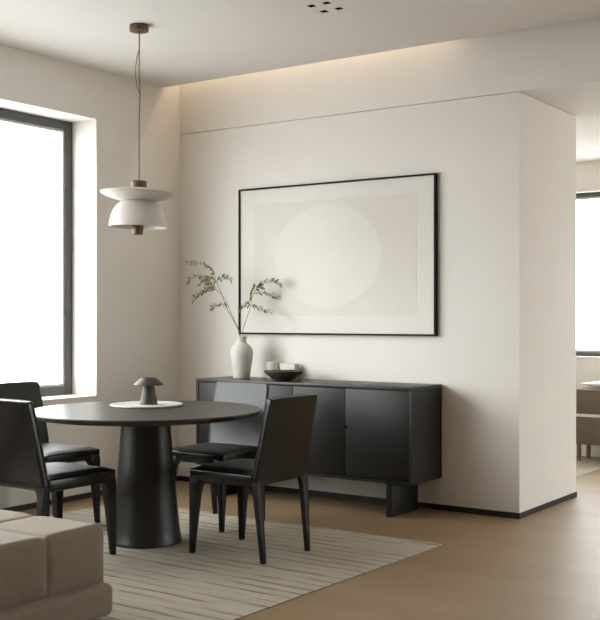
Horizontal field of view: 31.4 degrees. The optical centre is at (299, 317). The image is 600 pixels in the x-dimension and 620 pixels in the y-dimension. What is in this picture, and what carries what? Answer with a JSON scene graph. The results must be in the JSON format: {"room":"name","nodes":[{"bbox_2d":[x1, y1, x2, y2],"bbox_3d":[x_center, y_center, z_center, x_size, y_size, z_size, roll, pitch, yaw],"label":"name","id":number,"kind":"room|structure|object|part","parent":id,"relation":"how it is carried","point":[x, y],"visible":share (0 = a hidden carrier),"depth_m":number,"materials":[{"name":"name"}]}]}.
{"room":"dining room","nodes":[
{"label":"dining room","id":0,"kind":"room"},
{"bbox_2d":[0,45,178,508],"bbox_3d":[-3.842,-0.414,5.020,0.360,3.512,9.520,0,0,35],"label":"wall","id":1,"kind":"structure","parent":0,"point":[125,285],"depth_m":8.20,"materials":[{"name":"paint"}]},
{"bbox_2d":[0,108,71,396],"bbox_3d":[-3.578,-0.458,5.597,0.070,2.085,6.370,0,0,35],"label":"window","id":2,"kind":"structure","parent":1,"relation":"in","point":[64,128],"depth_m":8.15,"materials":[{"name":"metal"}]},
{"bbox_2d":[1,476,179,511],"bbox_3d":[-3.634,1.323,4.998,0.008,0.038,9.320,0,0,35],"label":"baseboard","id":3,"kind":"structure","parent":1,"relation":"attached to","point":[89,494],"depth_m":7.77,"materials":[{"name":"black wood"}]},
{"bbox_2d":[0,0,599,87],"bbox_3d":[0.084,-2.050,2.442,9.030,0.360,9.320,0,0,35],"label":"ceiling","id":4,"kind":"structure","parent":0,"point":[186,41],"depth_m":6.88,"materials":[{"name":"paint"}]},
{"bbox_2d":[100,23,176,234],"bbox_3d":[-1.030,-1.200,6.828,0.490,1.338,0.490,0,0,35],"label":"pendant lamp","id":5,"kind":"object","parent":4,"relation":"hanging from","point":[137,210],"visible":1,"depth_m":6.71,"materials":[{"name":"white metal"}]},
{"bbox_3d":[-1.036,-0.662,6.828,0.366,0.173,0.366,0,0,35],"label":"lamp shade","id":6,"kind":"part","parent":5,"relation":"part of","materials":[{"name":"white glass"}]},
{"bbox_3d":[-1.030,-0.787,6.828,0.490,0.088,0.490,0,0,35],"label":"lamp shade","id":7,"kind":"part","parent":5,"relation":"part of","materials":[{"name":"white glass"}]},
{"bbox_3d":[-1.025,-1.347,6.828,0.013,0.949,0.008,0,0,0],"label":"cord","id":8,"kind":"part","parent":5,"relation":"part of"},
{"bbox_2d":[299,0,351,14],"bbox_3d":[0.152,-1.899,6.436,0.216,0.059,0.268,0,0,35],"label":"recessed light","id":9,"kind":"object","parent":4,"relation":"in","point":[322,7],"visible":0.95,"depth_m":6.44,"materials":[{"name":"paint"}]},
{"bbox_2d":[16,455,599,619],"bbox_3d":[1.068,1.396,3.962,9.930,0.108,13.340,0,0,35],"label":"floor","id":10,"kind":"structure","parent":0,"point":[544,564],"depth_m":5.84,"materials":[{"name":"brown wood"}]},
{"bbox_2d":[49,505,441,619],"bbox_3d":[-1.207,1.339,5.693,2.600,0.005,3.400,0,0,36],"label":"area rug","id":11,"kind":"object","parent":10,"relation":"on","point":[225,578],"visible":0.58,"depth_m":5.77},
{"bbox_2d":[0,381,99,522],"bbox_3d":[-1.689,0.882,6.968,0.612,0.907,0.481,0,0,35],"label":"dining chair","id":12,"kind":"object","parent":11,"relation":"on","point":[28,391],"visible":0.47,"depth_m":6.98,"materials":[{"name":"black leather"}]},
{"bbox_3d":[-1.887,0.669,7.104,0.132,0.474,0.476,0,0,35],"label":"backrest","id":13,"kind":"part","parent":12,"relation":"part of","materials":[{"name":"black leather"}]},
{"bbox_3d":[-1.588,1.110,6.662,0.097,0.452,0.090,0,0,35],"label":"leg","id":14,"kind":"part","parent":12,"relation":"part of","materials":[{"name":"black wood"}]},
{"bbox_2d":[42,443,96,455],"bbox_3d":[-1.637,0.844,6.932,0.464,0.019,0.470,0,0,35],"label":"seat cushion","id":15,"kind":"object","parent":12,"relation":"on","point":[49,449],"depth_m":6.87,"materials":[{"name":"black leather"}]},
{"bbox_3d":[-1.637,0.888,6.933,0.473,0.068,0.481,0,0,35],"label":"seat","id":16,"kind":"part","parent":12,"relation":"part of","materials":[{"name":"black leather"}]},
{"bbox_3d":[-1.367,1.110,6.984,0.097,0.452,0.090,0,0,35],"label":"leg","id":17,"kind":"part","parent":12,"relation":"part of","materials":[{"name":"black wood"}]},
{"bbox_2d":[0,509,111,619],"bbox_3d":[-1.932,1.123,4.290,1.335,0.425,2.000,0,0,35],"label":"sofa","id":18,"kind":"object","parent":11,"relation":"on","point":[51,568],"visible":1,"depth_m":4.52,"materials":[{"name":"beige fabric"}]},
{"bbox_2d":[0,399,115,554],"bbox_3d":[-1.413,0.882,5.914,0.481,0.907,0.641,0,0,35],"label":"dining chair","id":19,"kind":"object","parent":11,"relation":"on","point":[23,465],"visible":0.92,"depth_m":5.68,"materials":[{"name":"black leather"}]},
{"bbox_3d":[-1.555,0.669,5.707,0.476,0.474,0.139,0,0,35],"label":"backrest","id":20,"kind":"part","parent":19,"relation":"part of","materials":[{"name":"black leather"}]},
{"bbox_3d":[-1.378,1.105,5.626,0.094,0.462,0.075,0,0,35],"label":"leg","id":21,"kind":"part","parent":19,"relation":"part of","materials":[{"name":"black wood"}]},
{"bbox_3d":[-1.421,1.110,6.247,0.090,0.452,0.102,0,0,35],"label":"leg","id":22,"kind":"part","parent":19,"relation":"part of","materials":[{"name":"black wood"}]},
{"bbox_3d":[-1.375,0.888,5.969,0.481,0.068,0.495,0,0,35],"label":"seat","id":23,"kind":"part","parent":19,"relation":"part of","materials":[{"name":"black leather"}]},
{"bbox_2d":[46,462,112,479],"bbox_3d":[-1.375,0.844,5.970,0.470,0.019,0.486,0,0,35],"label":"seat cushion","id":24,"kind":"object","parent":19,"relation":"on","point":[55,470],"depth_m":5.90,"materials":[{"name":"black leather"}]},
{"bbox_3d":[-1.099,1.110,6.026,0.090,0.452,0.102,0,0,35],"label":"leg","id":25,"kind":"part","parent":19,"relation":"part of","materials":[{"name":"black wood"}]},
{"bbox_2d":[35,400,260,548],"bbox_3d":[-0.922,0.941,6.399,1.398,0.790,1.423,0,0,35],"label":"dining table","id":26,"kind":"object","parent":11,"relation":"on","point":[147,516],"visible":0.91,"depth_m":6.24,"materials":[{"name":"black wood"}]},
{"bbox_2d":[110,401,182,408],"bbox_3d":[-0.953,0.539,6.644,0.452,0.013,0.452,0,0,35],"label":"serving tray","id":27,"kind":"object","parent":26,"relation":"on","point":[131,404],"visible":0.93,"depth_m":6.55,"materials":[{"name":"stone"}]},
{"bbox_2d":[134,377,163,404],"bbox_3d":[-0.941,0.453,6.648,0.186,0.166,0.186,0,0,35],"label":"table lamp","id":28,"kind":"object","parent":27,"relation":"on","point":[148,397],"visible":1,"depth_m":6.61,"materials":[{"name":"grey metal"}]},
{"bbox_3d":[-0.941,0.394,6.648,0.186,0.047,0.186,0,0,35],"label":"lamp shade","id":29,"kind":"part","parent":28,"relation":"part of","materials":[{"name":"brown metal"}]},
{"bbox_2d":[172,381,268,531],"bbox_3d":[-0.525,0.882,7.012,0.467,0.907,0.547,0,0,33],"label":"dining chair","id":30,"kind":"object","parent":11,"relation":"on","point":[238,439],"visible":0.73,"depth_m":7.10,"materials":[{"name":"black leather"}]},
{"bbox_3d":[-0.810,1.110,6.925,0.087,0.452,0.087,0,0,33],"label":"leg","id":31,"kind":"part","parent":30,"relation":"part of","materials":[{"name":"black wood"}]},
{"bbox_3d":[-0.578,1.105,7.270,0.092,0.462,0.064,0,0,33],"label":"leg","id":32,"kind":"part","parent":30,"relation":"part of","materials":[{"name":"black wood"}]},
{"bbox_2d":[172,443,256,454],"bbox_3d":[-0.557,0.844,6.965,0.456,0.019,0.415,0,0,33],"label":"seat cushion","id":33,"kind":"object","parent":30,"relation":"on","point":[202,448],"depth_m":6.87,"materials":[{"name":"black leather"}]},
{"bbox_3d":[-0.556,0.888,6.965,0.467,0.068,0.423,0,0,33],"label":"seat","id":34,"kind":"part","parent":30,"relation":"part of","materials":[{"name":"black leather"}]},
{"bbox_3d":[-0.493,1.110,6.716,0.087,0.452,0.087,0,0,33],"label":"leg","id":35,"kind":"part","parent":30,"relation":"part of","materials":[{"name":"black wood"}]},
{"bbox_3d":[-0.407,0.669,7.191,0.462,0.474,0.118,0,0,33],"label":"backrest","id":36,"kind":"part","parent":30,"relation":"part of","materials":[{"name":"black leather"}]},
{"bbox_3d":[-0.268,1.105,7.065,0.092,0.462,0.064,0,0,33],"label":"leg","id":37,"kind":"part","parent":30,"relation":"part of","materials":[{"name":"black wood"}]},
{"bbox_2d":[189,394,317,564],"bbox_3d":[-0.256,0.882,6.099,0.588,0.907,0.481,0,0,36],"label":"dining chair","id":38,"kind":"object","parent":11,"relation":"on","point":[285,437],"visible":1,"depth_m":5.97,"materials":[{"name":"black leather"}]},
{"bbox_3d":[-0.571,1.110,6.088,0.094,0.452,0.090,0,0,36],"label":"leg","id":39,"kind":"part","parent":38,"relation":"part of","materials":[{"name":"black wood"}]},
{"bbox_2d":[194,458,254,474],"bbox_3d":[-0.306,0.844,6.136,0.446,0.019,0.470,0,0,36],"label":"seat cushion","id":40,"kind":"object","parent":38,"relation":"on","point":[237,466],"depth_m":6.01,"materials":[{"name":"black leather"}]},
{"bbox_3d":[-0.305,0.888,6.135,0.454,0.068,0.481,0,0,36],"label":"seat","id":41,"kind":"part","parent":38,"relation":"part of","materials":[{"name":"black leather"}]},
{"bbox_3d":[-0.340,1.110,6.403,0.094,0.452,0.090,0,0,36],"label":"leg","id":42,"kind":"part","parent":38,"relation":"part of","materials":[{"name":"black wood"}]},
{"bbox_3d":[-0.208,1.105,5.827,0.069,0.462,0.094,0,0,36],"label":"leg","id":43,"kind":"part","parent":38,"relation":"part of","materials":[{"name":"black wood"}]},
{"bbox_3d":[-0.070,0.669,5.963,0.127,0.474,0.476,0,0,36],"label":"backrest","id":44,"kind":"part","parent":38,"relation":"part of","materials":[{"name":"black leather"}]},
{"bbox_3d":[0.018,1.105,6.136,0.069,0.462,0.094,0,0,36],"label":"leg","id":45,"kind":"part","parent":38,"relation":"part of","materials":[{"name":"black wood"}]},
{"bbox_2d":[196,376,441,516],"bbox_3d":[0.094,0.902,7.797,1.862,0.880,0.453,0,0,35],"label":"sideboard","id":46,"kind":"object","parent":10,"relation":"on","point":[390,433],"visible":0.59,"depth_m":7.33,"materials":[{"name":"grey wood"}]},
{"bbox_3d":[-0.591,0.789,8.026,0.424,0.602,0.020,0,0,35],"label":"door","id":47,"kind":"part","parent":46,"relation":"part of","materials":[{"name":"grey wood"}]},
{"bbox_3d":[-0.541,1.229,8.206,0.044,0.226,0.369,0,0,35],"label":"leg","id":48,"kind":"part","parent":46,"relation":"part of","materials":[{"name":"grey wood"}]},
{"bbox_2d":[230,336,252,378],"bbox_3d":[-0.447,0.300,8.184,0.179,0.322,0.179,0,0,35],"label":"vase","id":49,"kind":"object","parent":46,"relation":"on","point":[241,352],"visible":1,"depth_m":8.12,"materials":[{"name":"white ceramic"}]},
{"bbox_2d":[185,260,240,335],"bbox_3d":[-0.672,-0.017,8.206,0.456,0.855,0.187,0,0,-9],"label":"leafy branch","id":50,"kind":"object","parent":49,"relation":"in","point":[208,279],"visible":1,"depth_m":8.18,"materials":[{"name":"green plant"}]},
{"bbox_2d":[237,277,281,335],"bbox_3d":[-0.309,0.050,8.172,0.359,0.721,0.133,0,0,4],"label":"leafy branch","id":51,"kind":"object","parent":49,"relation":"in","point":[260,284],"visible":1,"depth_m":8.17,"materials":[{"name":"green plant"}]},
{"bbox_2d":[266,361,277,377],"bbox_3d":[-0.214,0.398,8.199,0.092,0.127,0.092,0,0,35],"label":"cup","id":52,"kind":"object","parent":46,"relation":"on","point":[270,365],"visible":0.59,"depth_m":8.16,"materials":[{"name":"beige ceramic"}]},
{"bbox_3d":[-0.231,0.789,7.779,0.441,0.602,0.020,0,0,35],"label":"door","id":53,"kind":"part","parent":46,"relation":"part of","materials":[{"name":"grey wood"}]},
{"bbox_2d":[263,370,303,380],"bbox_3d":[-0.121,0.425,7.886,0.300,0.073,0.300,0,0,35],"label":"bowl","id":54,"kind":"object","parent":46,"relation":"on","point":[277,375],"visible":1,"depth_m":7.80,"materials":[{"name":"black ceramic"}]},
{"bbox_2d":[280,363,297,378],"bbox_3d":[-0.083,0.404,8.139,0.140,0.116,0.056,0,0,35],"label":"block","id":55,"kind":"object","parent":46,"relation":"on","point":[283,366],"visible":0.58,"depth_m":8.11,"materials":[{"name":"stone"}]},
{"bbox_3d":[0.135,0.789,7.527,0.439,0.602,0.020,0,0,35],"label":"door","id":56,"kind":"part","parent":46,"relation":"part of","materials":[{"name":"grey wood"}]},
{"bbox_3d":[0.523,0.789,7.260,0.496,0.602,0.020,0,0,35],"label":"door","id":57,"kind":"part","parent":46,"relation":"part of","materials":[{"name":"grey wood"}]},
{"bbox_3d":[0.703,1.229,7.351,0.044,0.226,0.369,0,0,35],"label":"leg","id":58,"kind":"part","parent":46,"relation":"part of","materials":[{"name":"grey wood"}]},
{"bbox_2d":[576,456,599,476],"bbox_3d":[1.601,1.339,9.882,2.200,0.005,2.000,0,0,35],"label":"area rug","id":59,"kind":"object","parent":10,"relation":"on","point":[586,465],"visible":0.07,"depth_m":9.69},
{"bbox_2d":[576,387,599,460],"bbox_3d":[3.352,1.004,9.649,1.660,0.676,0.360,0,0,35],"label":"base cabinet","id":60,"kind":"object","parent":10,"relation":"on","point":[587,399],"visible":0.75,"depth_m":9.93,"materials":[{"name":"brown wood"}]},
{"bbox_3d":[2.613,1.256,10.011,0.032,0.160,0.032,0,0,35],"label":"leg","id":61,"kind":"part","parent":60,"relation":"part of","materials":[{"name":"brown wood"}]},
{"bbox_3d":[3.360,0.780,9.662,1.660,0.228,0.330,0,0,35],"label":"panel","id":62,"kind":"part","parent":60,"relation":"part of","materials":[{"name":"brown wood"}]},
{"bbox_2d":[576,414,599,417],"bbox_3d":[3.352,0.906,9.649,1.656,0.024,0.360,0,0,35],"label":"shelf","id":63,"kind":"object","parent":60,"relation":"attached to","point":[577,415],"depth_m":9.91,"materials":[{"name":"wood"}]},
{"bbox_3d":[3.354,1.047,9.653,1.660,0.258,0.350,0,0,35],"label":"panel","id":64,"kind":"part","parent":60,"relation":"part of","materials":[{"name":"brown wood"}]},
{"bbox_3d":[2.760,1.256,10.226,0.032,0.160,0.032,0,0,35],"label":"leg","id":65,"kind":"part","parent":60,"relation":"part of","materials":[{"name":"brown wood"}]},
{"bbox_2d":[580,381,599,387],"bbox_3d":[3.178,0.624,9.793,1.240,0.084,0.240,0,0,35],"label":"cushion","id":66,"kind":"object","parent":60,"relation":"on","point":[596,384],"visible":1,"depth_m":10.02,"materials":[{"name":"white fabric"}]},
{"bbox_2d":[179,92,575,512],"bbox_3d":[0.390,-0.088,8.536,3.350,2.860,1.070,0,0,35],"label":"wall","id":67,"kind":"structure","parent":0,"point":[502,355],"depth_m":7.57,"materials":[{"name":"paint"}]},
{"bbox_2d":[238,173,437,335],"bbox_3d":[0.239,-0.444,7.969,1.738,1.141,0.035,0,0,35],"label":"framed picture","id":68,"kind":"object","parent":67,"relation":"attached to","point":[359,256],"visible":0.98,"depth_m":7.91},
{"bbox_2d":[254,193,415,315],"bbox_3d":[0.231,-0.451,7.966,1.434,0.872,0.001,0,0,35],"label":"print","id":69,"kind":"object","parent":68,"relation":"attached to","point":[346,254],"depth_m":7.93},
{"bbox_2d":[180,476,519,518],"bbox_3d":[0.239,1.323,7.986,2.988,0.038,0.008,0,0,35],"label":"baseboard","id":70,"kind":"structure","parent":67,"relation":"attached to","point":[182,478],"depth_m":7.75,"materials":[{"name":"black wood"}]},
{"bbox_2d":[520,492,576,518],"bbox_3d":[1.774,1.323,7.588,0.006,0.038,1.076,0,0,35],"label":"baseboard","id":71,"kind":"structure","parent":67,"relation":"attached to","point":[572,495],"depth_m":7.54,"materials":[{"name":"black wood"}]},
{"bbox_2d":[179,17,599,162],"bbox_3d":[3.629,-1.844,7.917,9.390,0.652,3.720,0,0,35],"label":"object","id":72,"kind":"structure","parent":0,"point":[557,66],"depth_m":7.66,"materials":[{"name":"paint"}]},
{"bbox_2d":[576,161,599,456],"bbox_3d":[4.598,-0.088,9.326,9.390,2.860,0.300,0,0,35],"label":"wall","id":73,"kind":"structure","parent":0,"point":[587,173],"depth_m":10.38,"materials":[{"name":"paint"}]},
{"bbox_2d":[576,192,599,355],"bbox_3d":[3.226,-0.427,10.252,2.500,1.605,0.070,0,0,35],"label":"window","id":74,"kind":"structure","parent":73,"relation":"in","point":[592,195],"depth_m":10.49,"materials":[{"name":"metal"}]}
]}

